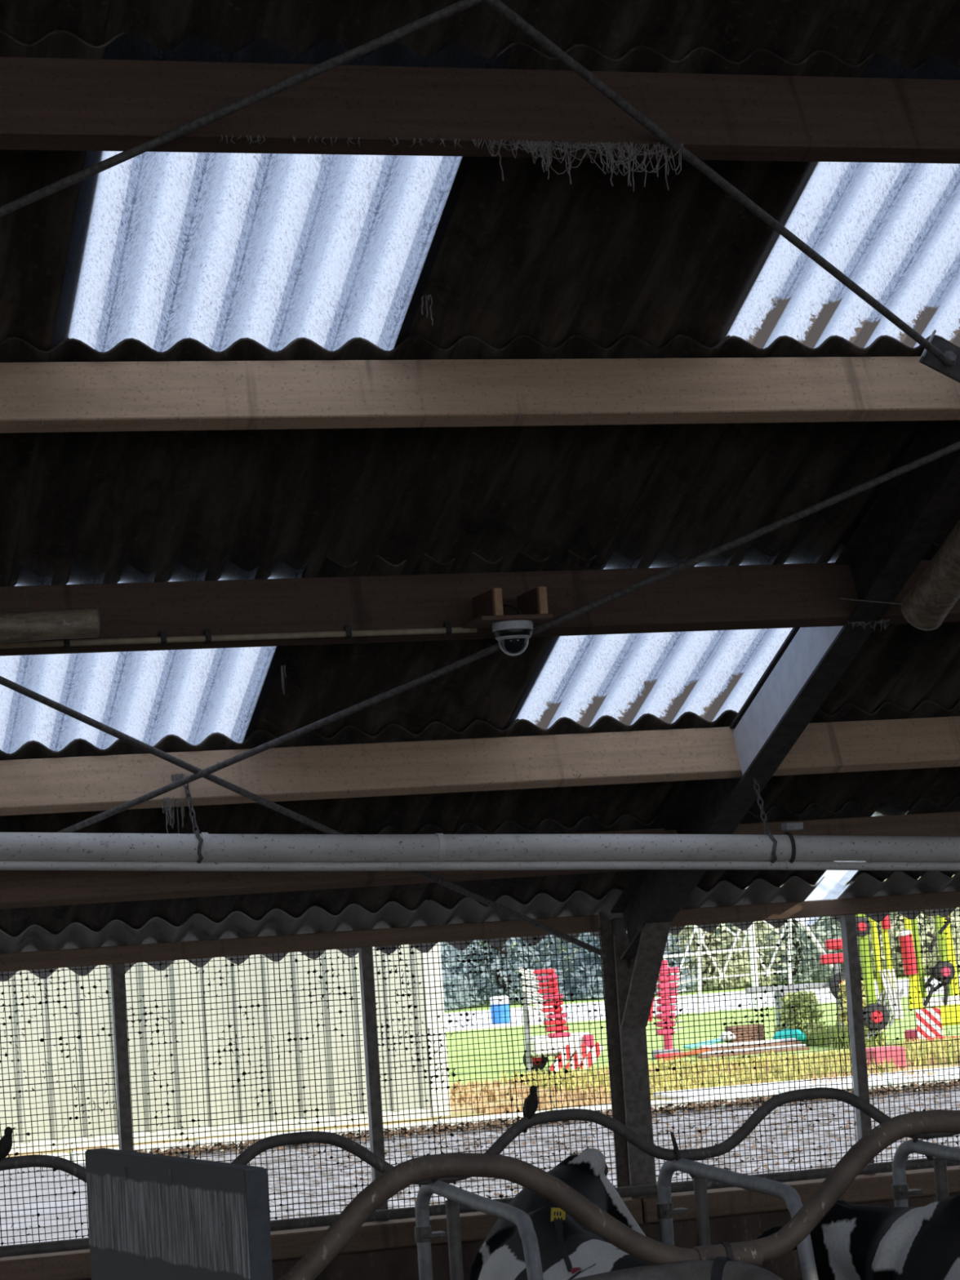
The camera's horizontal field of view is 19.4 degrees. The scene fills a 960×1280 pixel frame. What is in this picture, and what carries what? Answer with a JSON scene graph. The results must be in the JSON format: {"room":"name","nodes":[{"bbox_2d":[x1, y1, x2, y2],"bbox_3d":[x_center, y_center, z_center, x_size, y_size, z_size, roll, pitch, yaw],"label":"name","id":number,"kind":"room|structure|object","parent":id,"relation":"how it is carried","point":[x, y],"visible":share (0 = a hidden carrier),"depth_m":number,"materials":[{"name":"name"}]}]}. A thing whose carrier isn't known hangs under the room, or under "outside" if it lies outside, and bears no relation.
{"room":"farm building","nodes":[
{"label":"farm building","id":0,"kind":"room"},
{"bbox_2d":[0,0,959,980],"bbox_3d":[0.861,-1.699,7.500,26.000,5.047,11.526,-2,-6,-16],"label":"ceiling","id":1,"kind":"structure","parent":0,"point":[148,256],"depth_m":8.92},
{"bbox_2d":[280,665,286,694],"bbox_3d":[-0.703,0.143,10.091,0.020,0.106,0.008,-2,-6,-16],"label":"cobweb","id":2,"kind":"object","parent":1,"relation":"hanging from","point":[282,666],"visible":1,"depth_m":10.09},
{"bbox_2d":[0,914,599,972],"bbox_3d":[-1.823,1.366,12.032,4.900,0.077,0.080,-2,-6,-16],"label":"beam","id":3,"kind":"structure","parent":1,"relation":"attached to","point":[60,958],"depth_m":12.28,"materials":[{"name":"brown wood"}]},
{"bbox_2d":[0,590,607,957],"bbox_3d":[-0.852,0.573,10.399,3.797,1.437,3.277,-2,-6,-16],"label":"rod","id":4,"kind":"object","parent":1,"relation":"attached to","point":[24,626],"depth_m":9.49,"materials":[{"name":"metal"}]},
{"bbox_2d":[421,294,433,325],"bbox_3d":[-0.155,-0.968,8.245,0.034,0.093,0.008,-2,-6,-16],"label":"cobweb","id":5,"kind":"object","parent":1,"relation":"hanging from","point":[428,298],"visible":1,"depth_m":8.24},
{"bbox_2d":[0,860,959,871],"bbox_3d":[1.219,0.888,11.029,8.502,0.521,0.034,-2,-6,-16],"label":"pipe","id":6,"kind":"object","parent":1,"relation":"hanging from","point":[4,864],"visible":1,"depth_m":10.63,"materials":[{"name":"grey metal"}]},
{"bbox_2d":[670,890,959,926],"bbox_3d":[3.048,1.192,13.465,4.840,0.077,0.080,-2,-6,-16],"label":"beam","id":7,"kind":"structure","parent":1,"relation":"attached to","point":[947,900],"depth_m":12.98,"materials":[{"name":"brown wood"}]},
{"bbox_2d":[0,1165,959,1279],"bbox_3d":[-0.361,3.023,12.228,26.000,0.985,0.270,-2,-6,-16],"label":"wall","id":8,"kind":"structure","parent":0,"point":[387,1250],"depth_m":12.25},
{"bbox_2d":[0,964,119,1245],"bbox_3d":[-2.064,2.008,11.919,1.078,1.225,0.011,-2,-6,-16],"label":"mesh panel","id":9,"kind":"object","parent":8,"relation":"on","point":[51,971],"visible":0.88,"depth_m":12.00,"materials":[{"name":"black metal"}]},
{"bbox_2d":[110,963,133,1151],"bbox_3d":[-1.521,2.027,12.033,0.050,1.275,0.060,-2,-6,-16],"label":"post","id":10,"kind":"object","parent":8,"relation":"on","point":[117,971],"visible":0.64,"depth_m":12.03,"materials":[{"name":"metal"}]},
{"bbox_2d":[124,947,371,1220],"bbox_3d":[-1.001,1.971,12.231,1.064,1.226,0.011,-2,-6,-16],"label":"mesh panel","id":11,"kind":"object","parent":8,"relation":"on","point":[232,965],"visible":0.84,"depth_m":12.25,"materials":[{"name":"black metal"}]},
{"bbox_2d":[358,946,387,1221],"bbox_3d":[-0.465,1.989,12.343,0.050,1.275,0.060,-2,-6,-16],"label":"post","id":12,"kind":"object","parent":8,"relation":"on","point":[367,991],"visible":0.64,"depth_m":12.34,"materials":[{"name":"metal"}]},
{"bbox_2d":[0,1157,959,1257],"bbox_3d":[0.141,2.448,12.225,9.000,0.052,0.048,-2,-6,-16],"label":"wall rail","id":13,"kind":"object","parent":8,"relation":"attached to","point":[24,1249],"visible":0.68,"depth_m":12.11,"materials":[{"name":"brown wood"}]},
{"bbox_2d":[372,928,618,1208],"bbox_3d":[0.068,1.930,12.546,1.093,1.223,0.011,-2,-6,-16],"label":"mesh panel","id":14,"kind":"object","parent":8,"relation":"on","point":[411,953],"visible":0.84,"depth_m":12.56,"materials":[{"name":"black metal"}]},
{"bbox_2d":[645,915,856,1182],"bbox_3d":[1.218,1.890,12.884,1.046,1.222,0.011,-2,-6,-16],"label":"mesh panel","id":15,"kind":"object","parent":8,"relation":"on","point":[781,990],"visible":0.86,"depth_m":12.90,"materials":[{"name":"black metal"}]},
{"bbox_2d":[840,914,874,1174],"bbox_3d":[1.749,1.910,12.995,0.050,1.275,0.060,-2,-6,-16],"label":"post","id":16,"kind":"object","parent":8,"relation":"on","point":[848,922],"visible":0.64,"depth_m":12.99,"materials":[{"name":"metal"}]},
{"bbox_2d":[855,907,959,1162],"bbox_3d":[2.295,1.852,13.201,1.116,1.221,0.011,-2,-6,-16],"label":"mesh panel","id":17,"kind":"object","parent":8,"relation":"on","point":[939,979],"visible":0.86,"depth_m":13.13,"materials":[{"name":"black metal"}]},
{"bbox_2d":[0,1086,959,1245],"bbox_3d":[0.038,3.703,18.043,70.000,0.300,10.760,-2,-6,-16],"label":"gravel road","id":18,"kind":"structure","parent":0,"point":[45,1185],"depth_m":20.64,"materials":[{"name":"grey gravel"}]},
{"bbox_2d":[17,1074,959,1168],"bbox_3d":[-0.362,4.076,23.452,14.260,0.147,0.170,-2,-6,-16],"label":"kerb","id":19,"kind":"object","parent":18,"relation":"on","point":[73,1157],"visible":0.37,"depth_m":23.45,"materials":[{"name":"grey concrete"}]},
{"bbox_2d":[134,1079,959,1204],"bbox_3d":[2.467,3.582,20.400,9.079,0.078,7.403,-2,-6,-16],"label":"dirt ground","id":20,"kind":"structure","parent":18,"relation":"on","point":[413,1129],"depth_m":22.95,"materials":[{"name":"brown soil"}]},
{"bbox_2d":[5,920,959,1159],"bbox_3d":[-16.376,13.672,110.480,90.000,0.320,177.000,-2,-6,-16],"label":"field","id":21,"kind":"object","parent":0,"point":[466,1070],"depth_m":35.96,"materials":[{"name":"green plant"}]},
{"bbox_2d":[0,942,450,1153],"bbox_3d":[-6.759,3.046,27.309,11.000,3.750,8.050,-2,-6,-16],"label":"corrugated wall","id":22,"kind":"structure","parent":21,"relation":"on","point":[103,971],"depth_m":24.38,"materials":[{"name":"beige metal"}]},
{"bbox_2d":[440,940,488,1011],"bbox_3d":[-1.548,4.137,52.499,2.910,5.715,3.048,-7,-6,27],"label":"tree","id":23,"kind":"object","parent":21,"relation":"on","point":[457,952],"visible":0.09,"depth_m":51.85,"materials":[{"name":"green plant"}]},
{"bbox_2d":[444,940,496,1000],"bbox_3d":[-1.351,4.180,55.729,3.659,6.209,3.646,-3,-6,-11],"label":"tree","id":24,"kind":"object","parent":21,"relation":"on","point":[482,961],"visible":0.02,"depth_m":54.93,"materials":[{"name":"green plant"}]},
{"bbox_2d":[440,934,584,1007],"bbox_3d":[0.261,3.687,54.153,3.242,6.694,3.092,-2,-6,-16],"label":"tree","id":25,"kind":"object","parent":21,"relation":"on","point":[518,942],"visible":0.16,"depth_m":53.19,"materials":[{"name":"green plant"}]},
{"bbox_2d":[511,935,602,986],"bbox_3d":[2.090,3.925,57.828,4.253,6.664,4.319,-2,-6,-16],"label":"tree","id":26,"kind":"object","parent":21,"relation":"on","point":[558,946],"visible":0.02,"depth_m":56.94,"materials":[{"name":"green plant"}]},
{"bbox_2d":[517,967,604,1072],"bbox_3d":[0.844,4.158,30.853,0.905,1.190,0.450,-2,-6,-16],"label":"show jumping obstacle","id":27,"kind":"object","parent":21,"relation":"on","point":[538,1046],"visible":0.67,"depth_m":30.71,"materials":[{"name":"red paint"}]},
{"bbox_2d":[559,929,702,999],"bbox_3d":[2.658,4.237,53.706,2.890,5.207,2.915,-2,-6,-16],"label":"tree","id":28,"kind":"object","parent":21,"relation":"on","point":[590,937],"visible":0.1,"depth_m":53.05,"materials":[{"name":"green plant"}]},
{"bbox_2d":[648,960,698,1057],"bbox_3d":[2.160,4.157,31.764,0.620,1.120,0.280,-2,-6,-16],"label":"tedder arm","id":29,"kind":"object","parent":21,"relation":"on","point":[665,966],"visible":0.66,"depth_m":31.72},
{"bbox_2d":[658,1047,711,1062],"bbox_3d":[2.242,4.564,30.924,0.598,0.122,0.120,-2,-6,-16],"label":"plank","id":30,"kind":"object","parent":21,"relation":"on","point":[698,1051],"visible":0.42,"depth_m":30.90,"materials":[{"name":"orange wood"}]},
{"bbox_2d":[444,974,959,1031],"bbox_3d":[1.963,6.234,47.255,90.000,0.030,7.500,-2,-6,-16],"label":"fence","id":31,"kind":"object","parent":21,"relation":"on","point":[518,1013],"visible":0.25,"depth_m":46.86,"materials":[{"name":"white metal"}]},
{"bbox_2d":[489,995,510,1023],"bbox_3d":[0.317,5.833,44.362,0.300,0.420,0.300,-2,-6,-16],"label":"drum","id":32,"kind":"object","parent":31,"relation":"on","point":[495,1002],"visible":0.72,"depth_m":44.23,"materials":[{"name":"plastic"}]},
{"bbox_2d":[446,884,959,991],"bbox_3d":[5.501,5.068,63.344,34.301,5.364,2.364,-2,-6,-16],"label":"hedge","id":33,"kind":"object","parent":21,"relation":"on","point":[686,936],"visible":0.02,"depth_m":62.38,"materials":[{"name":"green plant"}]},
{"bbox_2d":[682,1038,724,1048],"bbox_3d":[2.546,4.588,31.952,0.438,0.080,0.240,-2,-6,-16],"label":"sheet","id":34,"kind":"object","parent":21,"relation":"on","point":[692,1046],"visible":0.8,"depth_m":31.87,"materials":[{"name":"blue plastic"}]},
{"bbox_2d":[448,1035,959,1115],"bbox_3d":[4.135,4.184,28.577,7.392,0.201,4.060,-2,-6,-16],"label":"weeds","id":35,"kind":"object","parent":21,"relation":"on","point":[668,1083],"visible":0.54,"depth_m":27.71,"materials":[{"name":"plant"}]},
{"bbox_2d":[655,888,787,991],"bbox_3d":[4.328,3.934,54.793,3.195,5.771,3.117,-2,-6,-16],"label":"tree","id":36,"kind":"object","parent":21,"relation":"on","point":[765,926],"visible":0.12,"depth_m":53.68,"materials":[{"name":"green plant"}]},
{"bbox_2d":[657,888,791,1013],"bbox_3d":[3.726,4.795,43.480,2.514,1.905,0.110,-2,-6,-16],"label":"lattice frame","id":37,"kind":"object","parent":21,"relation":"on","point":[749,931],"visible":0.32,"depth_m":43.54,"materials":[{"name":"white paint"}]},
{"bbox_2d":[719,1031,735,1041],"bbox_3d":[2.806,4.504,31.933,0.170,0.110,0.150,-2,-6,-16],"label":"sack","id":38,"kind":"object","parent":21,"relation":"on","point":[729,1033],"visible":0.71,"depth_m":31.88,"materials":[{"name":"paint"}]},
{"bbox_2d":[724,1023,764,1043],"bbox_3d":[3.022,4.494,32.101,0.400,0.185,0.220,-2,-6,-16],"label":"wooden crate","id":39,"kind":"object","parent":21,"relation":"on","point":[756,1029],"visible":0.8,"depth_m":32.01,"materials":[{"name":"brown wood"}]},
{"bbox_2d":[697,1038,809,1058],"bbox_3d":[3.015,4.590,31.606,1.300,0.120,0.480,-2,-6,-16],"label":"stack","id":40,"kind":"object","parent":21,"relation":"on","point":[799,1042],"visible":0.64,"depth_m":31.57,"materials":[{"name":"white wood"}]},
{"bbox_2d":[772,1028,806,1042],"bbox_3d":[3.549,4.550,32.248,0.390,0.181,0.260,-2,-6,-16],"label":"bundle","id":41,"kind":"object","parent":21,"relation":"on","point":[797,1031],"visible":0.51,"depth_m":32.16,"materials":[{"name":"teal plastic"}]},
{"bbox_2d":[745,923,845,1034],"bbox_3d":[3.809,4.035,33.405,1.381,1.466,0.248,-2,-6,-12],"label":"implement","id":42,"kind":"object","parent":21,"relation":"on","point":[813,939],"visible":0.41,"depth_m":33.41,"materials":[{"name":"paint"}]},
{"bbox_2d":[714,881,879,985],"bbox_3d":[6.043,3.711,55.766,3.671,6.224,3.630,-2,-6,-16],"label":"tree","id":43,"kind":"object","parent":21,"relation":"on","point":[833,926],"visible":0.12,"depth_m":54.56,"materials":[{"name":"green plant"}]},
{"bbox_2d":[773,990,826,1046],"bbox_3d":[3.697,4.397,32.630,0.733,0.697,0.697,-2,-6,-16],"label":"bush","id":44,"kind":"object","parent":21,"relation":"on","point":[806,997],"visible":0.55,"depth_m":32.55,"materials":[{"name":"green plant"}]},
{"bbox_2d":[653,1066,959,1099],"bbox_3d":[3.314,4.037,25.560,3.300,0.060,1.150,-2,-6,-16],"label":"concrete strip","id":45,"kind":"object","parent":21,"relation":"on","point":[956,1070],"visible":0.31,"depth_m":25.43,"materials":[{"name":"grey concrete"}]},
{"bbox_2d":[803,1022,888,1048],"bbox_3d":[4.142,4.476,31.964,0.663,0.272,1.255,-2,-6,-16],"label":"weeds","id":46,"kind":"object","parent":21,"relation":"on","point":[829,1028],"visible":0.4,"depth_m":31.72,"materials":[{"name":"green plant"}]},
{"bbox_2d":[770,880,929,977],"bbox_3d":[7.876,3.955,59.458,4.279,6.199,4.162,-2,-6,-16],"label":"tree","id":47,"kind":"object","parent":21,"relation":"on","point":[823,924],"visible":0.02,"depth_m":58.49,"materials":[{"name":"green plant"}]},
{"bbox_2d":[835,979,889,1039],"bbox_3d":[4.405,4.316,32.727,0.626,0.788,0.617,-2,-6,-16],"label":"bush","id":48,"kind":"object","parent":21,"relation":"on","point":[843,984],"visible":0.12,"depth_m":32.66,"materials":[{"name":"green plant"}]},
{"bbox_2d":[866,1045,906,1069],"bbox_3d":[3.925,4.058,27.280,0.340,0.210,0.280,-2,-6,-16],"label":"crate","id":49,"kind":"object","parent":21,"relation":"on","point":[893,1047],"visible":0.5,"depth_m":27.17,"materials":[{"name":"plastic"}]},
{"bbox_2d":[824,874,959,977],"bbox_3d":[8.131,4.039,55.302,3.300,5.210,3.265,-8,-7,36],"label":"tree","id":50,"kind":"object","parent":21,"relation":"on","point":[900,967],"visible":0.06,"depth_m":54.36,"materials":[{"name":"green plant"}]},
{"bbox_2d":[855,909,959,1042],"bbox_3d":[4.802,3.626,31.388,1.330,1.744,0.379,-2,-6,-16],"label":"machine","id":51,"kind":"object","parent":21,"relation":"on","point":[931,914],"visible":0.61,"depth_m":31.33,"materials":[{"name":"paint"}]},
{"bbox_2d":[895,877,959,965],"bbox_3d":[9.851,3.595,56.958,3.558,6.164,3.720,-2,-6,-16],"label":"tree","id":52,"kind":"object","parent":21,"relation":"on","point":[922,931],"visible":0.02,"depth_m":55.93,"materials":[{"name":"green plant"}]},
{"bbox_3d":[2.324,2.357,3.022,26.000,0.200,19.000,-2,-6,-16],"label":"floor","id":53,"kind":"structure","parent":0,"visible":0},
{"bbox_2d":[84,1147,272,1279],"bbox_3d":[-0.667,1.933,6.372,0.060,1.500,0.980,-1,-6,-29],"label":"board panel","id":54,"kind":"object","parent":53,"relation":"on","point":[151,1216],"visible":1,"depth_m":6.36,"materials":[{"name":"grey wood"}]},
{"bbox_2d":[414,1153,543,1279],"bbox_3d":[0.025,2.339,9.599,0.117,1.091,1.436,-2,-6,-16],"label":"divider","id":55,"kind":"object","parent":53,"relation":"on","point":[424,1235],"visible":1,"depth_m":9.97,"materials":[{"name":"grey metal"}]},
{"bbox_2d":[469,1148,652,1279],"bbox_3d":[0.392,2.422,9.991,1.210,1.041,2.389,-2,-6,-16],"label":"cow","id":56,"kind":"object","parent":53,"relation":"on","point":[568,1249],"visible":0.56,"depth_m":10.05},
{"bbox_2d":[598,911,671,1223],"bbox_3d":[0.750,2.219,12.431,0.120,2.080,0.635,-2,-6,-16],"label":"column","id":57,"kind":"structure","parent":53,"relation":"on","point":[630,984],"depth_m":12.57,"materials":[{"name":"wood"}]},
{"bbox_2d":[610,420,959,959],"bbox_3d":[2.049,-1.683,7.542,0.120,5.038,11.194,-2,-6,-16],"label":"rafter","id":58,"kind":"object","parent":57,"relation":"on","point":[913,507],"visible":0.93,"depth_m":10.44,"materials":[{"name":"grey metal"}]},
{"bbox_2d":[0,827,683,909],"bbox_3d":[-1.554,0.968,11.238,4.994,0.172,0.125,-2,-6,-16],"label":"beam","id":59,"kind":"structure","parent":58,"relation":"attached to","point":[18,888],"depth_m":11.30,"materials":[{"name":"brown wood"}]},
{"bbox_2d":[0,726,742,815],"bbox_3d":[-1.342,0.529,10.463,4.994,0.205,0.140,-2,-6,-16],"label":"beam","id":60,"kind":"structure","parent":58,"relation":"on","point":[326,771],"depth_m":10.71,"materials":[{"name":"brown wood"}]},
{"bbox_2d":[160,796,182,833],"bbox_3d":[-1.138,0.656,10.413,0.080,0.153,0.008,-2,-6,-16],"label":"cobweb","id":61,"kind":"object","parent":60,"relation":"attached to","point":[168,804],"visible":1,"depth_m":10.41},
{"bbox_2d":[170,773,187,833],"bbox_3d":[-1.115,0.616,10.476,0.063,0.240,0.008,-2,-6,-16],"label":"cobweb","id":62,"kind":"object","parent":60,"relation":"attached to","point":[179,776],"visible":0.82,"depth_m":10.48},
{"bbox_2d":[183,777,203,863],"bbox_3d":[-1.062,0.669,10.405,0.046,0.330,0.133,-2,-6,-16],"label":"suspension chain","id":63,"kind":"object","parent":60,"relation":"hanging from","point":[191,810],"visible":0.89,"depth_m":10.41,"materials":[{"name":"metal"}]},
{"bbox_2d":[0,562,859,656],"bbox_3d":[-1.052,-0.081,9.404,4.994,0.234,0.152,-2,-6,-16],"label":"beam","id":64,"kind":"structure","parent":58,"relation":"attached to","point":[798,595],"depth_m":9.63,"materials":[{"name":"brown wood"}]},
{"bbox_2d":[0,621,476,648],"bbox_3d":[-1.693,0.017,9.122,3.500,0.049,0.042,-2,-6,-16],"label":"cable conduit","id":65,"kind":"object","parent":64,"relation":"attached to","point":[207,637],"visible":0.96,"depth_m":9.36,"materials":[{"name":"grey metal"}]},
{"bbox_2d":[460,586,552,628],"bbox_3d":[0.086,-0.108,9.529,0.250,0.108,0.260,-2,-6,-16],"label":"bracket","id":66,"kind":"object","parent":64,"relation":"attached to","point":[532,605],"visible":0.94,"depth_m":9.45,"materials":[{"name":"brown wood"}]},
{"bbox_2d":[492,620,533,656],"bbox_3d":[0.112,-0.004,9.461,0.138,0.116,0.138,-2,-6,-16],"label":"dome camera","id":67,"kind":"object","parent":64,"relation":"attached to","point":[513,637],"visible":1,"depth_m":9.42,"materials":[{"name":"white plastic"}]},
{"bbox_2d":[0,57,959,164],"bbox_3d":[-0.456,-1.365,7.222,4.994,0.249,0.159,-2,-6,-16],"label":"beam","id":68,"kind":"structure","parent":58,"relation":"attached to","point":[46,104],"depth_m":7.31,"materials":[{"name":"brown wood"}]},
{"bbox_2d":[0,0,484,217],"bbox_3d":[-0.642,-1.310,6.985,2.785,0.727,0.024,-6,-6,19],"label":"rod","id":69,"kind":"object","parent":68,"relation":"attached to","point":[461,5],"visible":1,"depth_m":6.96,"materials":[{"name":"metal"}]},
{"bbox_2d":[221,134,556,148],"bbox_3d":[-0.227,-1.273,7.193,0.894,0.026,0.009,-2,-6,-16],"label":"cobweb","id":70,"kind":"object","parent":68,"relation":"attached to","point":[250,136],"visible":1,"depth_m":7.21},
{"bbox_2d":[485,139,551,181],"bbox_3d":[0.102,-1.242,7.285,0.179,0.108,0.008,-2,-6,-16],"label":"cobweb","id":71,"kind":"object","parent":68,"relation":"attached to","point":[528,145],"visible":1,"depth_m":7.29},
{"bbox_2d":[530,140,684,191],"bbox_3d":[0.337,-1.239,7.352,0.427,0.132,0.010,-2,-6,-16],"label":"cobweb","id":72,"kind":"object","parent":68,"relation":"hanging from","point":[609,147],"visible":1,"depth_m":7.36},
{"bbox_2d":[484,0,955,366],"bbox_3d":[0.554,-1.284,7.464,0.025,0.846,3.118,-8,-7,36],"label":"rod","id":73,"kind":"object","parent":68,"relation":"attached to","point":[498,5],"visible":1,"depth_m":7.53,"materials":[{"name":"metal"}]},
{"bbox_2d":[918,329,959,382],"bbox_3d":[1.517,-0.858,8.712,0.143,0.183,0.460,-7,-7,34],"label":"rod bracket","id":74,"kind":"object","parent":73,"relation":"attached to","point":[926,358],"visible":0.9,"depth_m":8.59,"materials":[{"name":"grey metal"}]},
{"bbox_2d":[0,356,959,432],"bbox_3d":[-0.762,-0.726,8.338,4.994,0.213,0.143,-2,-6,-16],"label":"beam","id":75,"kind":"structure","parent":58,"relation":"on","point":[225,395],"depth_m":8.51,"materials":[{"name":"brown wood"}]},
{"bbox_2d":[56,440,959,832],"bbox_3d":[-0.186,0.123,9.761,4.062,1.187,0.025,-6,-6,25],"label":"rod","id":76,"kind":"object","parent":58,"relation":"attached to","point":[955,446],"visible":1,"depth_m":9.57,"materials":[{"name":"metal"}]},
{"bbox_2d":[752,777,777,863],"bbox_3d":[1.114,0.704,11.032,0.052,0.362,0.133,-2,-6,-16],"label":"suspension chain","id":77,"kind":"object","parent":58,"relation":"hanging from","point":[755,783],"visible":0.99,"depth_m":11.04,"materials":[{"name":"metal"}]},
{"bbox_2d":[0,831,959,862],"bbox_3d":[1.211,0.820,11.047,8.506,0.589,0.108,-2,-6,-16],"label":"pipe","id":78,"kind":"object","parent":77,"relation":"hanging from","point":[14,846],"visible":0.99,"depth_m":10.65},
{"bbox_2d":[783,831,795,862],"bbox_3d":[1.211,0.818,11.047,0.016,0.132,0.132,-2,-6,-16],"label":"strap","id":79,"kind":"object","parent":78,"relation":"attached to","point":[789,834],"visible":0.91,"depth_m":10.99,"materials":[{"name":"brown metal"}]},
{"bbox_2d":[781,822,803,831],"bbox_3d":[1.228,0.733,11.052,0.070,0.030,0.060,-2,-6,-16],"label":"clip","id":80,"kind":"object","parent":78,"relation":"attached to","point":[795,825],"visible":1,"depth_m":11.02,"materials":[{"name":"grey metal"}]},
{"bbox_2d":[713,811,959,861],"bbox_3d":[3.221,0.797,12.643,4.944,0.172,0.125,-2,-6,-16],"label":"beam","id":81,"kind":"structure","parent":58,"relation":"attached to","point":[939,824],"depth_m":12.18,"materials":[{"name":"brown wood"}]},
{"bbox_2d":[772,715,959,776],"bbox_3d":[3.433,0.358,11.868,4.944,0.205,0.140,-2,-6,-16],"label":"beam","id":82,"kind":"structure","parent":58,"relation":"on","point":[851,746],"depth_m":11.29,"materials":[{"name":"brown wood"}]},
{"bbox_2d":[847,618,888,631],"bbox_3d":[1.391,-0.052,10.046,0.166,0.045,0.009,-2,-6,-16],"label":"cobweb","id":83,"kind":"object","parent":58,"relation":"attached to","point":[881,622],"visible":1,"depth_m":10.05},
{"bbox_2d":[840,519,959,630],"bbox_3d":[1.829,-0.696,8.894,0.378,1.101,2.278,-1,-6,-22],"label":"tube","id":84,"kind":"object","parent":58,"relation":"hanging from","point":[935,592],"visible":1,"depth_m":9.68,"materials":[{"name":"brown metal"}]},
{"bbox_2d":[877,560,959,624],"bbox_3d":[3.723,-0.252,10.809,4.944,0.234,0.152,-2,-6,-16],"label":"beam","id":85,"kind":"structure","parent":58,"relation":"on","point":[894,614],"depth_m":10.13,"materials":[{"name":"brown wood"}]},
{"bbox_2d":[571,1256,782,1279],"bbox_3d":[0.369,1.823,5.352,0.637,1.258,0.151,-4,-6,5],"label":"divider","id":86,"kind":"object","parent":53,"relation":"on","point":[722,1268],"visible":1,"depth_m":5.41,"materials":[{"name":"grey metal"}]},
{"bbox_2d":[279,1110,959,1279],"bbox_3d":[0.897,1.084,5.635,2.978,0.278,0.060,-2,-6,-16],"label":"rail","id":87,"kind":"object","parent":86,"relation":"attached to","point":[407,1173],"visible":0.97,"depth_m":5.42,"materials":[{"name":"brown metal"}]},
{"bbox_2d":[656,1131,818,1279],"bbox_3d":[0.926,2.307,9.864,0.117,1.091,1.436,-2,-6,-16],"label":"divider","id":88,"kind":"object","parent":53,"relation":"on","point":[698,1171],"visible":0.86,"depth_m":10.23,"materials":[{"name":"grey metal"}]},
{"bbox_2d":[0,1087,959,1185],"bbox_3d":[0.753,1.829,10.484,7.856,0.229,0.043,-2,-6,-16],"label":"rail","id":89,"kind":"object","parent":88,"relation":"attached to","point":[64,1165],"visible":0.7,"depth_m":10.35,"materials":[{"name":"grey metal"}]},
{"bbox_2d":[0,1126,16,1160],"bbox_3d":[-1.657,1.779,9.790,0.090,0.165,0.056,-3,-6,-11],"label":"bird","id":90,"kind":"object","parent":89,"relation":"on","point":[6,1142],"visible":1,"depth_m":9.78},
{"bbox_2d":[523,1084,538,1133],"bbox_3d":[0.190,1.723,10.334,0.078,0.169,0.056,0,-6,-31],"label":"bird","id":91,"kind":"object","parent":89,"relation":"on","point":[531,1102],"visible":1,"depth_m":10.32},
{"bbox_2d":[756,1194,959,1279],"bbox_3d":[1.734,2.307,9.276,0.956,0.921,2.265,-2,-6,-16],"label":"cow","id":92,"kind":"object","parent":53,"relation":"on","point":[851,1242],"visible":0.8,"depth_m":9.67},
{"bbox_2d":[891,1134,959,1207],"bbox_3d":[1.847,2.281,10.135,0.117,1.076,1.436,-2,-6,-16],"label":"divider","id":93,"kind":"object","parent":53,"relation":"on","point":[901,1193],"visible":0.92,"depth_m":10.69,"materials":[{"name":"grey metal"}]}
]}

